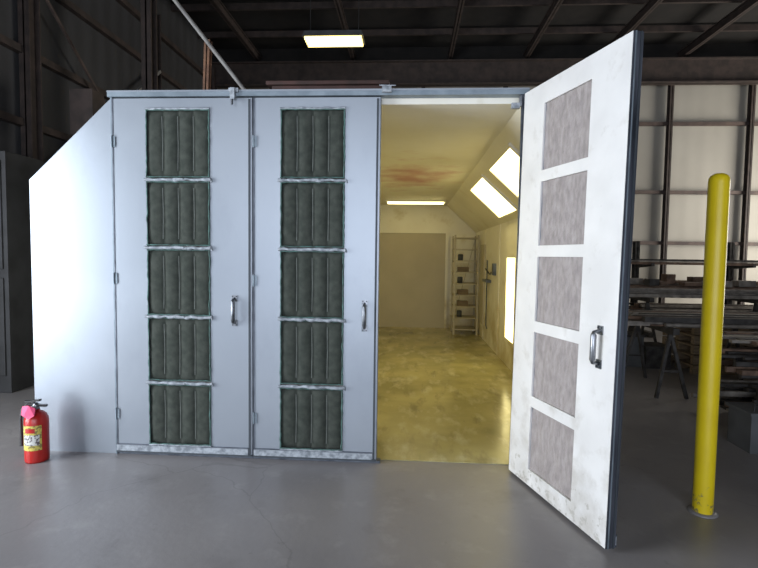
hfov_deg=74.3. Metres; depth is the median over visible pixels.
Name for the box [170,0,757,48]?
ceiling
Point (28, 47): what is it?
framing
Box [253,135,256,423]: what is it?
hinges
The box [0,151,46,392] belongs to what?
tall cabinet
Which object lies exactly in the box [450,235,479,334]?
shelving rack
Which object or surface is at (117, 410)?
hinges
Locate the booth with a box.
[29,84,529,464]
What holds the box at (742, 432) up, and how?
on the floor
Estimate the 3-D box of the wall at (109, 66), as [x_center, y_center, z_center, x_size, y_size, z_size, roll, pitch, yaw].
[-5.295,-2.359,4.205,0.150,7.300,20.000,1,3,3]
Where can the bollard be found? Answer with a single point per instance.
(718, 191)
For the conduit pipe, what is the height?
4.085 m
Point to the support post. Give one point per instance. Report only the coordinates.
(207, 62)
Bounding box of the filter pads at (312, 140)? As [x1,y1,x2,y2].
[281,110,344,448]
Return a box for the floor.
[0,325,757,567]
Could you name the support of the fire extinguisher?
on the floor
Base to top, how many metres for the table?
0.945 m
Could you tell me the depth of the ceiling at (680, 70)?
12.79 m
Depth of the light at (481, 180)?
7.20 m
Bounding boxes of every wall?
[0,0,215,161]
[216,43,757,310]
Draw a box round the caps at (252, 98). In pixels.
[111,98,252,455]
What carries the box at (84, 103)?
on the floor
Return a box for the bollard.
[687,173,730,518]
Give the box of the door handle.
[589,325,603,368]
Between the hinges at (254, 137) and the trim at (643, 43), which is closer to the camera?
the trim at (643, 43)
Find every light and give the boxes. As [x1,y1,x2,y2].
[302,0,364,46]
[386,143,519,348]
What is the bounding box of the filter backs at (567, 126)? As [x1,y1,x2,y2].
[529,80,591,499]
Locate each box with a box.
[69,89,103,134]
[725,402,757,453]
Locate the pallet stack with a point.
(687, 343)
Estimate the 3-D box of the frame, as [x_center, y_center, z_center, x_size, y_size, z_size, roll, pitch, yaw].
[1.174,0.041,3.162,0.088,2.753,1.057,0,3,-15]
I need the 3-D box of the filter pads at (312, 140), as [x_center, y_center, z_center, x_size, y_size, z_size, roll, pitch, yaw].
[-0.510,-0.012,3.817,0.478,2.595,0.028,1,3,3]
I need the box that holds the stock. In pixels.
[629,274,757,341]
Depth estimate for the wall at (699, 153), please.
13.39 m
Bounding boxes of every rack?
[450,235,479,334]
[628,241,757,337]
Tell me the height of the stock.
1.354 m
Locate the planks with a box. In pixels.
[266,80,389,88]
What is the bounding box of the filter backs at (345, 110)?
[282,110,345,448]
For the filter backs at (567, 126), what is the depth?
3.17 m
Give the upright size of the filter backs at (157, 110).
2.635 m
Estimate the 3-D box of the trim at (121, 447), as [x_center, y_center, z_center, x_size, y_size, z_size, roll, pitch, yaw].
[-1.519,-0.034,3.862,1.090,2.753,0.012,1,3,3]
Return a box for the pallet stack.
[662,327,757,374]
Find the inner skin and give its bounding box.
[509,31,632,548]
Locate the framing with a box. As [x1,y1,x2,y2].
[0,0,216,160]
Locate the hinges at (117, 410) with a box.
[111,135,119,418]
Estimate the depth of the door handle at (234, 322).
3.81 m
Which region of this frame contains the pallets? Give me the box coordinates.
[690,331,757,410]
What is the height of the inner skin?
2.753 m
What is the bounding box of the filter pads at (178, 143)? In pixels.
[148,110,210,444]
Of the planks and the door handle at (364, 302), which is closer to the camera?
the door handle at (364, 302)
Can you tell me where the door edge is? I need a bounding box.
[509,30,643,548]
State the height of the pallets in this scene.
0.850 m
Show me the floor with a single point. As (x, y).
(70, 509)
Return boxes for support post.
[203,39,211,89]
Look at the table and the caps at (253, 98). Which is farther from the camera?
the table
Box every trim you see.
[111,98,251,456]
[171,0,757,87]
[254,98,378,461]
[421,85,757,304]
[615,43,643,546]
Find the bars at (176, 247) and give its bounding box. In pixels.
[144,107,212,446]
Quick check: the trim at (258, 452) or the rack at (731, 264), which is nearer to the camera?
the trim at (258, 452)
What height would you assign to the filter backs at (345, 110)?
2.635 m
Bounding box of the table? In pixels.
[625,310,757,398]
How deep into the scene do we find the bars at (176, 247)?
3.85 m
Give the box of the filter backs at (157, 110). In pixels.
[151,110,210,443]
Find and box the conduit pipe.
[172,0,245,88]
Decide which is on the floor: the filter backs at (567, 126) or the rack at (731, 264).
the rack at (731, 264)
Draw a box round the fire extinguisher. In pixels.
[19,399,49,463]
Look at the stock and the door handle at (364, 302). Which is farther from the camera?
the stock
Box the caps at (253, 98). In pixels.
[253,98,381,459]
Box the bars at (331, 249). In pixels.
[277,106,347,451]
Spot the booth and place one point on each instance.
(451, 158)
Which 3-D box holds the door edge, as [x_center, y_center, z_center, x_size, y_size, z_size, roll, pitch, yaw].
[1.169,0.041,3.158,0.100,2.753,1.071,0,3,-15]
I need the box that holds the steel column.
[141,0,157,89]
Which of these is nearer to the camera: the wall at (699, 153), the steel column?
the steel column

